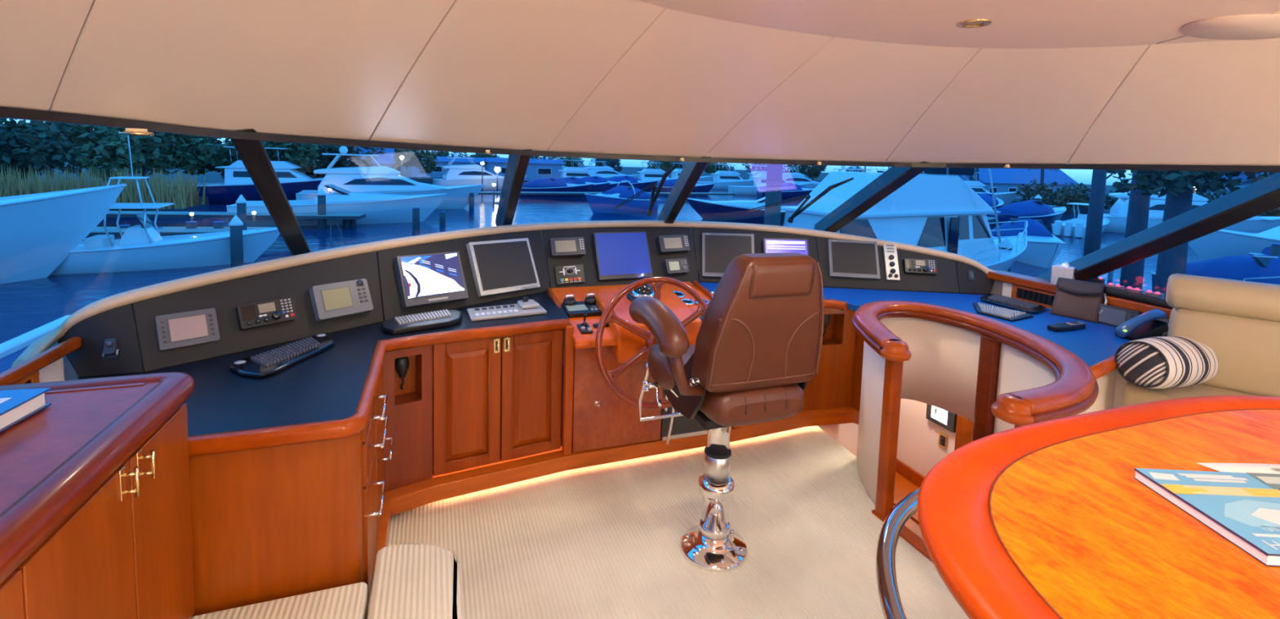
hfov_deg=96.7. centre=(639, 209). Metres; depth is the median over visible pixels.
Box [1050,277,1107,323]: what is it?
pouch
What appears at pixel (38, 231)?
boat
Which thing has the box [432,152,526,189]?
motor yacht
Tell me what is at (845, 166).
boat
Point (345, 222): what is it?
piling
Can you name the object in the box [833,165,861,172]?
motor yacht
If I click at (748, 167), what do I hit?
tree
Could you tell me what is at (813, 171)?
tree
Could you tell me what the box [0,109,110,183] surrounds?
tree
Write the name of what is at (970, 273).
wall switch
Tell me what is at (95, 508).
sideboard
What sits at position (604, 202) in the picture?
boat
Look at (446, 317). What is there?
keyboard
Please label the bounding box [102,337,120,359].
socket
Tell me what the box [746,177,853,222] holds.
wiper
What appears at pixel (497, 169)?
lamp
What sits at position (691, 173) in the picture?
trim
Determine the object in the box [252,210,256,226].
lamp
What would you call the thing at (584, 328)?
joystick
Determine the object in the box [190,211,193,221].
lamp
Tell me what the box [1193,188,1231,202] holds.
bush
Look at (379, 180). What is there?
motor yacht
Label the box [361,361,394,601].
base cabinet
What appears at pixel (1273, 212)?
bush
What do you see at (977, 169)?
palm tree
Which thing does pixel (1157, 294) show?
light
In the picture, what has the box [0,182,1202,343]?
water
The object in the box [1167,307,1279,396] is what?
backrest
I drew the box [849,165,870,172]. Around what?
motor yacht
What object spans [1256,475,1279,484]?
print
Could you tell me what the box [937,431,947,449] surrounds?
wall outlet
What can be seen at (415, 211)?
piling
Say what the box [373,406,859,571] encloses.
cabinet base
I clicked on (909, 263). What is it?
speaker grille
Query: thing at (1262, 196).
window frame
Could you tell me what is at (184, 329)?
display
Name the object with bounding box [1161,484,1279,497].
print
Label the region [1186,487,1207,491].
print
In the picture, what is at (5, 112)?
trim
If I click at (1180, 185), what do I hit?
tree
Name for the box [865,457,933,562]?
stairs
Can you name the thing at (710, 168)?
tree
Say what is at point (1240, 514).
print
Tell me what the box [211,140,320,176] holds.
tree
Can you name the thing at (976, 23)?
recessed light
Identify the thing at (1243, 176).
building
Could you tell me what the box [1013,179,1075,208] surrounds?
bush
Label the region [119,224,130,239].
piling
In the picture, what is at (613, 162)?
tree
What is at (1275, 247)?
piling
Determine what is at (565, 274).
panel
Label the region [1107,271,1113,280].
light
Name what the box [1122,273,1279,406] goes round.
settee
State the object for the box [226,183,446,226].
boat
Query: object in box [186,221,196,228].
piling
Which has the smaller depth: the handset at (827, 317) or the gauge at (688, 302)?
the gauge at (688, 302)
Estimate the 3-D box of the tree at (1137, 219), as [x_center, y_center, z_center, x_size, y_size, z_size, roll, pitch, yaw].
[16.793,-1.153,19.139,4.686,11.069,4.607,0,5,-20]
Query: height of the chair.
1.207 m
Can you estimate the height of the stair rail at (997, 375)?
1.221 m
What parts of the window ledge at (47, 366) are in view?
panel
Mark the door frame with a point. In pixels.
(964, 427)
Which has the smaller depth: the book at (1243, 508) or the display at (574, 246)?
the book at (1243, 508)
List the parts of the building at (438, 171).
pane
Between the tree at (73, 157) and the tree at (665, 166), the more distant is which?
the tree at (665, 166)
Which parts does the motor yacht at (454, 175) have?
rub rail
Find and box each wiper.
[613,164,677,216]
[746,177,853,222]
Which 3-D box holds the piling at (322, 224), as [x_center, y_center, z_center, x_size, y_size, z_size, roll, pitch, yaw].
[-20.862,0.207,37.313,0.566,3.220,0.552,0,5,-20]
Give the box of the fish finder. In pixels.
[309,278,373,321]
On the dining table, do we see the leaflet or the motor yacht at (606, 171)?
the leaflet
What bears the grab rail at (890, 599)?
on the floor
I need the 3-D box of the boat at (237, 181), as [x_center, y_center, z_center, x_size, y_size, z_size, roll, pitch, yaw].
[-35.801,-3.535,55.200,17.027,6.550,5.487,-1,5,-26]
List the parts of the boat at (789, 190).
rub rail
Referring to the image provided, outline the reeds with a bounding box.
[0,164,205,208]
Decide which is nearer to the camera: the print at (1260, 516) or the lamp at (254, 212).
the print at (1260, 516)
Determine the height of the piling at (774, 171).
6.760 m
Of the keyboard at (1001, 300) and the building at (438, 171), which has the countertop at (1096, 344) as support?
the keyboard at (1001, 300)
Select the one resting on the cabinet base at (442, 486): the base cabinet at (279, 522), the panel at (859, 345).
the panel at (859, 345)
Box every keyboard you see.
[229,333,333,377]
[381,309,462,334]
[973,302,1033,320]
[980,293,1046,313]
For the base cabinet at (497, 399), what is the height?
0.612 m
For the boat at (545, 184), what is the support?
on the water
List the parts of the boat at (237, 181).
rub rail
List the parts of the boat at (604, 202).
rub rail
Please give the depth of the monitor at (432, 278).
2.74 m
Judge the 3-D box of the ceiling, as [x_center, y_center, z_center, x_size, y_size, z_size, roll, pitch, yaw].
[1.007,-0.273,0.258,4.250,0.501,5.656,0,5,-20]
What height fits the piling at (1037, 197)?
3.320 m
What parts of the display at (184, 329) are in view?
screen frame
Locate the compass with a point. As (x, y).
(646, 290)
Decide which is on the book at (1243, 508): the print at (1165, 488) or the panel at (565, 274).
the print at (1165, 488)
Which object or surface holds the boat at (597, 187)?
on the water
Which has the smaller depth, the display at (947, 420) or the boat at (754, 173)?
the display at (947, 420)
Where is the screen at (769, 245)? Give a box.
[762,237,808,255]
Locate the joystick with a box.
[577,311,592,333]
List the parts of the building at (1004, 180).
pane, pane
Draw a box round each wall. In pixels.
[48,227,1003,380]
[817,422,858,456]
[896,369,1127,476]
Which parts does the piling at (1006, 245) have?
post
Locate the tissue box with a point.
(1064, 270)
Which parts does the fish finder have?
screen frame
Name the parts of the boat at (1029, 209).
rub rail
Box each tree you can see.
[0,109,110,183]
[0,118,97,180]
[62,127,208,182]
[64,124,217,191]
[189,137,302,180]
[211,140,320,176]
[299,139,385,177]
[391,148,438,175]
[419,151,468,157]
[468,152,500,157]
[529,155,566,165]
[562,157,584,167]
[591,158,622,172]
[646,160,675,171]
[665,160,685,172]
[704,162,730,173]
[742,163,799,173]
[791,164,826,180]
[845,165,864,172]
[975,168,991,181]
[1028,168,1057,193]
[1083,169,1106,282]
[1105,169,1277,300]
[1119,171,1151,289]
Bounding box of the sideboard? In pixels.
[0,372,195,618]
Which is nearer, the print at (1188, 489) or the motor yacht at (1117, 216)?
the print at (1188, 489)
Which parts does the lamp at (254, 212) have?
post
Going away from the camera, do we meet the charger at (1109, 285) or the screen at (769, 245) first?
the charger at (1109, 285)
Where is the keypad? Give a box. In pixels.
[466,296,546,320]
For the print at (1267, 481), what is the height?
0.001 m
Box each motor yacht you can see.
[295,146,484,209]
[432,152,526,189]
[585,158,639,178]
[782,164,820,188]
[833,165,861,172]
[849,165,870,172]
[1102,177,1279,233]
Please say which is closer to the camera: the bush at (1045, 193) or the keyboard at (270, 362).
the keyboard at (270, 362)
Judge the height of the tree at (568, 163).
6.031 m
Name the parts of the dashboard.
dash panel, dash panel, dash panel, board, dash panel, dash panel, dash panel, knob strip, knob, knob, knob, dash panel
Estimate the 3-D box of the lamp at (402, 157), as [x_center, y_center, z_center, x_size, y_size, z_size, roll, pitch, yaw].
[-27.811,-3.735,66.456,0.440,5.318,0.440,0,5,-20]
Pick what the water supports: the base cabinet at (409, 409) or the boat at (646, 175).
the boat at (646, 175)
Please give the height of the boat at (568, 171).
7.830 m
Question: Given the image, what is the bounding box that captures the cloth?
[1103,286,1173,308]
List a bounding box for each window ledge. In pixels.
[0,336,81,385]
[986,270,1172,336]
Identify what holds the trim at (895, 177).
attached to the wall at (69, 372)
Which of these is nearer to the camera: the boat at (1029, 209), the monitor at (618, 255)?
the monitor at (618, 255)
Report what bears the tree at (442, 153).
on the ground
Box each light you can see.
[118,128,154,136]
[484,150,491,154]
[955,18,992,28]
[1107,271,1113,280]
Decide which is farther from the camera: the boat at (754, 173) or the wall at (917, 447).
the boat at (754, 173)
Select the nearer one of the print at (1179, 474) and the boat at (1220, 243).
the print at (1179, 474)
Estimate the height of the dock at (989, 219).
0.250 m
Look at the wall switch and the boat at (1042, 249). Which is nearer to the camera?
the wall switch
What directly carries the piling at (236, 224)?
in the water
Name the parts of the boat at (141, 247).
leaning post, tower leg, tower leg, rub rail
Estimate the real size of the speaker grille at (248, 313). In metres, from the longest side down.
0.056 x 0.046 x 0.002 m
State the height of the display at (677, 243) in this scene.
0.120 m
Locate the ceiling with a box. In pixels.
[0,0,1279,165]
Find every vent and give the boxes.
[13,370,39,384]
[1011,284,1055,307]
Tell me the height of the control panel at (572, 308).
0.087 m
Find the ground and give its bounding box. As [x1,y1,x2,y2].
[1,162,1277,216]
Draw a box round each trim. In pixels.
[0,106,1279,172]
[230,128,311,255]
[494,149,532,226]
[657,155,711,223]
[664,395,675,444]
[814,161,929,232]
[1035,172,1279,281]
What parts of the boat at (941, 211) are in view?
bow rail, bow rail, rub rail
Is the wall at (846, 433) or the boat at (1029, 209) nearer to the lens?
the wall at (846, 433)
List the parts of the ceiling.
headliner panel, headliner panel, headliner panel, headliner panel, headliner panel, flat ceiling panel, headliner panel, headliner panel, round ceiling panel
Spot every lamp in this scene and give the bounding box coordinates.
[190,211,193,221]
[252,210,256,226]
[400,155,404,175]
[480,160,484,191]
[492,182,495,204]
[494,165,500,191]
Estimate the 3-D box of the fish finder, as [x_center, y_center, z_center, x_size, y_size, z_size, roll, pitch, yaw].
[-1.282,0.386,2.445,0.106,0.150,0.227,5,6,37]
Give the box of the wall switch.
[967,270,974,280]
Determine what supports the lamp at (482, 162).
in the water
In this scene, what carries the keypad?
on the countertop at (328, 394)
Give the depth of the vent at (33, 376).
1.63 m
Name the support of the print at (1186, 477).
on the book at (1243, 508)
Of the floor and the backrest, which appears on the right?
the backrest
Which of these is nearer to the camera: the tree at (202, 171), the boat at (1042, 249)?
the boat at (1042, 249)
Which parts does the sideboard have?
door, door, handle plate, handle, handle plate, handle, door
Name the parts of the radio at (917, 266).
knob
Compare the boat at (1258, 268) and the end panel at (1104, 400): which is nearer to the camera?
the end panel at (1104, 400)
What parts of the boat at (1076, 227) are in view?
leaning post, rub rail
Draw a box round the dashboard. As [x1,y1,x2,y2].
[11,220,1003,378]
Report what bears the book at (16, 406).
on the sideboard
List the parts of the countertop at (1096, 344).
edge moulding, edge moulding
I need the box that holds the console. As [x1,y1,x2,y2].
[546,280,737,455]
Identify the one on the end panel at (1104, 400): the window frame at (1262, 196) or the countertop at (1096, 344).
the countertop at (1096, 344)
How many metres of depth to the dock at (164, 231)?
28.14 m
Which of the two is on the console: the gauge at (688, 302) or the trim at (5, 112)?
the gauge at (688, 302)
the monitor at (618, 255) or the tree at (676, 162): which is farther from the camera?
the tree at (676, 162)
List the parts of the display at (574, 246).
screen frame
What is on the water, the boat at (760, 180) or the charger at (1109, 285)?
the boat at (760, 180)
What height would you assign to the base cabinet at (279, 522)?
0.666 m
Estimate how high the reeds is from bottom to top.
3.000 m
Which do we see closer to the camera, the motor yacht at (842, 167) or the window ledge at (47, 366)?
the window ledge at (47, 366)
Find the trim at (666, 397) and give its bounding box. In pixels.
[664,395,675,444]
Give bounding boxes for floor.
[368,425,968,618]
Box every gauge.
[673,290,684,298]
[681,298,694,306]
[694,298,709,305]
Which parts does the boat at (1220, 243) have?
rub rail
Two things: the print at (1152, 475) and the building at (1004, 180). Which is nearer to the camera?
the print at (1152, 475)
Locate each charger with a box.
[1106,283,1124,289]
[1124,286,1144,293]
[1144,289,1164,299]
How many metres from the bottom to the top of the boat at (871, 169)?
7.830 m
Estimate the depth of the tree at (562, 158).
138.97 m
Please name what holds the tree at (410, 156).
on the ground
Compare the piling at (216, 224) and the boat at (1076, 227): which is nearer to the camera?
the piling at (216, 224)
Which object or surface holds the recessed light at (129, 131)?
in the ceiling
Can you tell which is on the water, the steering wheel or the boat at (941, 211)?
the boat at (941, 211)
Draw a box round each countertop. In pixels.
[78,291,569,457]
[691,282,1159,379]
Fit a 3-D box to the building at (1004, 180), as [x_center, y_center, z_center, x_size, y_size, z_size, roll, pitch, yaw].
[64.174,-5.925,101.726,23.000,7.200,13.000,0,5,-20]
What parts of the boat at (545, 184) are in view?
rub rail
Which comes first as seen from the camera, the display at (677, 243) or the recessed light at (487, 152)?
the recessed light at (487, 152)
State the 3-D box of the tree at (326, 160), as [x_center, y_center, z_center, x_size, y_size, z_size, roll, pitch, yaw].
[-43.042,-7.505,75.130,17.326,9.071,10.254,0,5,-22]
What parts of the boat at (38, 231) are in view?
rub rail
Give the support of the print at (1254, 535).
on the book at (1243, 508)
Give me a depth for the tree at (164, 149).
47.88 m
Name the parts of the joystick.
plate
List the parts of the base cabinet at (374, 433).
drawer, drawer, drawer, handle, handle, handle, drawer, handle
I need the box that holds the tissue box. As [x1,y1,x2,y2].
[1050,262,1075,284]
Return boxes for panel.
[554,264,585,284]
[561,293,601,317]
[851,331,864,411]
[1077,368,1116,414]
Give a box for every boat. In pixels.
[0,183,126,284]
[49,135,279,275]
[168,146,323,204]
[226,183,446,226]
[520,177,594,196]
[557,176,610,191]
[559,157,617,178]
[580,176,630,191]
[584,180,659,213]
[608,175,658,191]
[636,160,677,182]
[654,178,715,192]
[671,162,713,181]
[687,196,785,222]
[697,162,753,189]
[728,164,813,195]
[746,163,767,179]
[756,182,813,199]
[780,166,1027,271]
[844,165,862,172]
[862,166,885,172]
[963,172,1017,206]
[977,192,1004,209]
[986,200,1066,227]
[991,218,1066,268]
[1051,202,1110,238]
[1150,254,1279,291]
[1188,226,1279,260]
[1248,246,1271,255]
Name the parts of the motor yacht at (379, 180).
rub rail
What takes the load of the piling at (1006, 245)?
in the water
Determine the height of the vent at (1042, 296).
0.084 m
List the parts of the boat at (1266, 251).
rub rail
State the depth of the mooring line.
26.60 m
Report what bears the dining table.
on the floor
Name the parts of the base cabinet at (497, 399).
door, raised panel, bead moulding, handle, handle, door, raised panel, bead moulding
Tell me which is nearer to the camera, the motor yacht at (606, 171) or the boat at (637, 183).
the boat at (637, 183)
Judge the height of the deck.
1.825 m
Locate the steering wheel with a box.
[595,276,707,408]
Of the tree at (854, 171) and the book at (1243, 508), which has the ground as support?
the tree at (854, 171)
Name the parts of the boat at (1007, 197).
rub rail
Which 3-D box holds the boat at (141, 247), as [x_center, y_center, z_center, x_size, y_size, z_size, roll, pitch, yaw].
[-20.801,-0.150,23.621,10.296,6.055,3.087,-1,5,-24]
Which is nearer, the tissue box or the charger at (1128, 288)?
the charger at (1128, 288)
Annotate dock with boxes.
[86,226,281,236]
[106,210,365,219]
[477,191,735,195]
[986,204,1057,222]
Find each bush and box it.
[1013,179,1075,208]
[1050,182,1106,212]
[1103,186,1159,208]
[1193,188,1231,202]
[1256,207,1279,216]
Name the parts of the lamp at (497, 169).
post, globe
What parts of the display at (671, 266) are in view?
screen frame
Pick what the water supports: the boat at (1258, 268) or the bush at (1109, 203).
the boat at (1258, 268)
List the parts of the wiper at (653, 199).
link rod, link rod, arm, blade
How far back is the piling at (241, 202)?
28.83 m
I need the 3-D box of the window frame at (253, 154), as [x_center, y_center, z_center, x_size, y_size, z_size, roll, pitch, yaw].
[-1.422,-0.039,2.217,0.126,0.704,0.957,0,5,-20]
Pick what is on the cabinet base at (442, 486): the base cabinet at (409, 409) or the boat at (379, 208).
the base cabinet at (409, 409)
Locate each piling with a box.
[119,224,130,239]
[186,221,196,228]
[213,221,223,228]
[228,214,244,267]
[235,194,247,230]
[316,188,326,228]
[342,219,349,226]
[349,219,356,226]
[412,207,419,231]
[439,211,445,225]
[469,192,474,208]
[764,164,782,226]
[997,237,1013,271]
[1034,194,1042,201]
[1084,213,1088,244]
[1270,243,1279,256]
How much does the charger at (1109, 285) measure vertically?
0.059 m
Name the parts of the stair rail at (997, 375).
curved panel, post, rail, curved panel, rail, post, rail, curved panel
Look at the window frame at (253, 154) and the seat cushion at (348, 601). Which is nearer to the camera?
the seat cushion at (348, 601)
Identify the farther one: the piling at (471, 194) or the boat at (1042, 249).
the piling at (471, 194)
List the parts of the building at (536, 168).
pane, pane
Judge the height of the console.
0.700 m
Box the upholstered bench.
[367,542,462,618]
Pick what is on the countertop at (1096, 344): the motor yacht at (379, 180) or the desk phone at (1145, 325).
the desk phone at (1145, 325)
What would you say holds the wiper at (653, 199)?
attached to the window
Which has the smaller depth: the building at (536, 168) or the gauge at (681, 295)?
the gauge at (681, 295)
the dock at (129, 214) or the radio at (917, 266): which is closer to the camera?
the radio at (917, 266)
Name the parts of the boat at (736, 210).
rub rail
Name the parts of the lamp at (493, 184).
post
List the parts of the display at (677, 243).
screen frame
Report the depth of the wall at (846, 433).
3.48 m
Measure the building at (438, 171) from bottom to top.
4.200 m
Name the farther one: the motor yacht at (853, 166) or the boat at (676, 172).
the boat at (676, 172)
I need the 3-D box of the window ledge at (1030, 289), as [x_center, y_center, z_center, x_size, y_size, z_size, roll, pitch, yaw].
[3.115,1.061,1.103,0.132,0.885,5.360,0,5,-20]
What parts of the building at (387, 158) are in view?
pane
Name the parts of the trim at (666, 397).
rail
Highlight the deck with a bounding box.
[0,315,70,373]
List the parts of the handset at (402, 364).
cord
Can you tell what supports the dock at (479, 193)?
on the ground
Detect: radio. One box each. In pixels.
[235,297,297,330]
[902,257,937,275]
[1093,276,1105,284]
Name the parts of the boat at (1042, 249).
rub rail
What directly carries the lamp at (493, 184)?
in the water
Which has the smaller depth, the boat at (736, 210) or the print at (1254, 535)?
the print at (1254, 535)
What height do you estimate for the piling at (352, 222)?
1.460 m
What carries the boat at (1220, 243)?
on the water
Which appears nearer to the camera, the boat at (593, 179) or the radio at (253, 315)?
the radio at (253, 315)
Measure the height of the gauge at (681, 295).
0.027 m
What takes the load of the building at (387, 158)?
on the ground
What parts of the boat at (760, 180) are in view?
rub rail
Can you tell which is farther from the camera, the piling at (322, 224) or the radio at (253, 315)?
the piling at (322, 224)
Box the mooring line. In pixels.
[329,221,347,248]
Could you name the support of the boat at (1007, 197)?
on the water
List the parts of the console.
corner post, switch strip, panel, footwell panel, footwell trim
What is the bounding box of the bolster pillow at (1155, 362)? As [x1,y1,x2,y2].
[1114,336,1218,388]
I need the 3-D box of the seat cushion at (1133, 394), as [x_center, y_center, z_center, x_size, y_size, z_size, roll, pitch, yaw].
[2.444,0.818,1.915,0.700,0.128,1.181,0,5,-20]
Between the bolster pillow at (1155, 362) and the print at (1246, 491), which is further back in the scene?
the bolster pillow at (1155, 362)
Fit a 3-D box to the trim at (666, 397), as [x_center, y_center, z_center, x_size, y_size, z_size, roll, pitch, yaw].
[0.151,0.999,2.830,0.058,0.342,0.022,2,5,6]
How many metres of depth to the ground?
98.62 m
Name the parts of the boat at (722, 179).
rub rail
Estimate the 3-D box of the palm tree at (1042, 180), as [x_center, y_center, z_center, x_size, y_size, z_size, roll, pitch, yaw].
[60.463,-3.823,85.600,3.771,5.941,3.727,0,5,-20]
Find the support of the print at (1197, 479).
on the book at (1243, 508)
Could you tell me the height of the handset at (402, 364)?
0.153 m
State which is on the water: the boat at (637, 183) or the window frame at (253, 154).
the boat at (637, 183)
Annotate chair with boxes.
[629,252,823,572]
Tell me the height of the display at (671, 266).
0.104 m
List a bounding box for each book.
[0,387,51,432]
[1133,467,1279,566]
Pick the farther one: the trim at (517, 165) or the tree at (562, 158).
the tree at (562, 158)
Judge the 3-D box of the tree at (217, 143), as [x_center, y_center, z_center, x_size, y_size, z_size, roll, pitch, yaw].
[-46.340,-6.937,67.294,10.254,9.071,17.326,2,5,8]
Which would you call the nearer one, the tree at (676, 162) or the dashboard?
the dashboard
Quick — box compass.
[626,284,653,301]
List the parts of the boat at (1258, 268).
bow rail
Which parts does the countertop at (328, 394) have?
edge moulding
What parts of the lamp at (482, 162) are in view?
post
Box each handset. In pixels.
[395,356,409,389]
[822,314,830,337]
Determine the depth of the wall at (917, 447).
3.42 m
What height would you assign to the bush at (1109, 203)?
4.365 m
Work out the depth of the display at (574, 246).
3.35 m
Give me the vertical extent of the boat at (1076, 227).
3.068 m
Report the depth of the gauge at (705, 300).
3.15 m
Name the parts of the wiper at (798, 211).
link rod, link rod, arm, blade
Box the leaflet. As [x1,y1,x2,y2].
[1196,462,1279,473]
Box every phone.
[1047,320,1085,331]
[1114,308,1168,340]
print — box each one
[0,397,11,403]
[1148,471,1178,479]
[1160,484,1195,493]
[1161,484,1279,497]
[1177,472,1233,477]
[1184,475,1248,479]
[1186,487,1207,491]
[1192,478,1247,483]
[1224,499,1279,530]
[1241,488,1279,496]
[1246,472,1279,488]
[1250,507,1279,524]
[1252,533,1279,537]
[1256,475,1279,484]
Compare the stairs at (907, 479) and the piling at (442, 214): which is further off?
the piling at (442, 214)
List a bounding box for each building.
[305,146,395,178]
[411,156,487,177]
[484,157,564,180]
[933,168,1078,198]
[1160,171,1279,210]
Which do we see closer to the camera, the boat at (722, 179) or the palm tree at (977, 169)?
the palm tree at (977, 169)
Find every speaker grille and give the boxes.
[240,304,257,321]
[906,259,914,268]
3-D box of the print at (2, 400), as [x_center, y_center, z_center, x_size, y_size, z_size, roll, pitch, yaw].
[-1.387,0.403,1.052,0.208,0.001,0.235,0,5,-14]
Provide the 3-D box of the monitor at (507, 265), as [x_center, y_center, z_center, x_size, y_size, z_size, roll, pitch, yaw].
[-0.738,0.306,3.093,0.158,0.281,0.379,6,7,43]
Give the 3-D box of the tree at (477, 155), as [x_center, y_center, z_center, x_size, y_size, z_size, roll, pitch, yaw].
[-40.919,-12.577,151.233,10.621,6.304,7.253,2,5,7]
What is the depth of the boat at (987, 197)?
65.43 m
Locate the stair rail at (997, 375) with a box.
[851,300,1098,516]
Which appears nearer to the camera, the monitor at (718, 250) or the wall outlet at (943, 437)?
the wall outlet at (943, 437)
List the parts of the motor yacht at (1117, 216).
rub rail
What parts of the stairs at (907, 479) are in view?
skirting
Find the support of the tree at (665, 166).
on the ground
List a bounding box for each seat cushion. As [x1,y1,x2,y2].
[191,582,368,618]
[1122,381,1260,406]
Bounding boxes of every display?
[155,307,220,351]
[548,236,586,257]
[656,234,689,253]
[662,257,688,275]
[925,404,956,432]
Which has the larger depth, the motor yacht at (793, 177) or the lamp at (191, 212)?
the motor yacht at (793, 177)
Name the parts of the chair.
star knob, armrest, lever, arm stem, seat frame, seat, backrest, headrest panel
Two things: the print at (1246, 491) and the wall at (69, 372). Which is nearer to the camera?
the print at (1246, 491)
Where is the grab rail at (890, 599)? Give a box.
[875,487,919,618]
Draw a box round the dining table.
[917,395,1279,618]
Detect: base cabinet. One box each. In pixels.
[188,430,364,616]
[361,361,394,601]
[382,345,431,492]
[431,329,563,476]
[802,307,856,410]
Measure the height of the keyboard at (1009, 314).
0.018 m
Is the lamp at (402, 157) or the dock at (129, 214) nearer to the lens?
the dock at (129, 214)
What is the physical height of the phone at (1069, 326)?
0.027 m
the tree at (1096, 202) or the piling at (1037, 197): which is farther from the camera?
the piling at (1037, 197)
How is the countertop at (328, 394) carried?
on the base cabinet at (279, 522)
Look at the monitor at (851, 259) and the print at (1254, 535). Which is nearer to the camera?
the print at (1254, 535)
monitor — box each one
[393,251,468,308]
[466,237,540,297]
[592,231,653,280]
[702,232,754,277]
[827,239,879,279]
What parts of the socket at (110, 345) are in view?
plate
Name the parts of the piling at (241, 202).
post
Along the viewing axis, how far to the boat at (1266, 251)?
29.54 m
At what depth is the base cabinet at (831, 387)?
3.29 m
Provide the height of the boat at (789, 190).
3.025 m
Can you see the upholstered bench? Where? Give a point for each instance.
(411, 580)
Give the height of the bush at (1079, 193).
4.365 m
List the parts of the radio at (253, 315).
knob, knob, knob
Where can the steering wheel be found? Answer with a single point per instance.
(610, 377)
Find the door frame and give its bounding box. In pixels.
[954,414,973,450]
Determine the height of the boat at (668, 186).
3.025 m
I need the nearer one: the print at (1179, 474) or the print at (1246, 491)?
the print at (1246, 491)
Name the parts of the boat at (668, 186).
rub rail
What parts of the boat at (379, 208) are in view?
rub rail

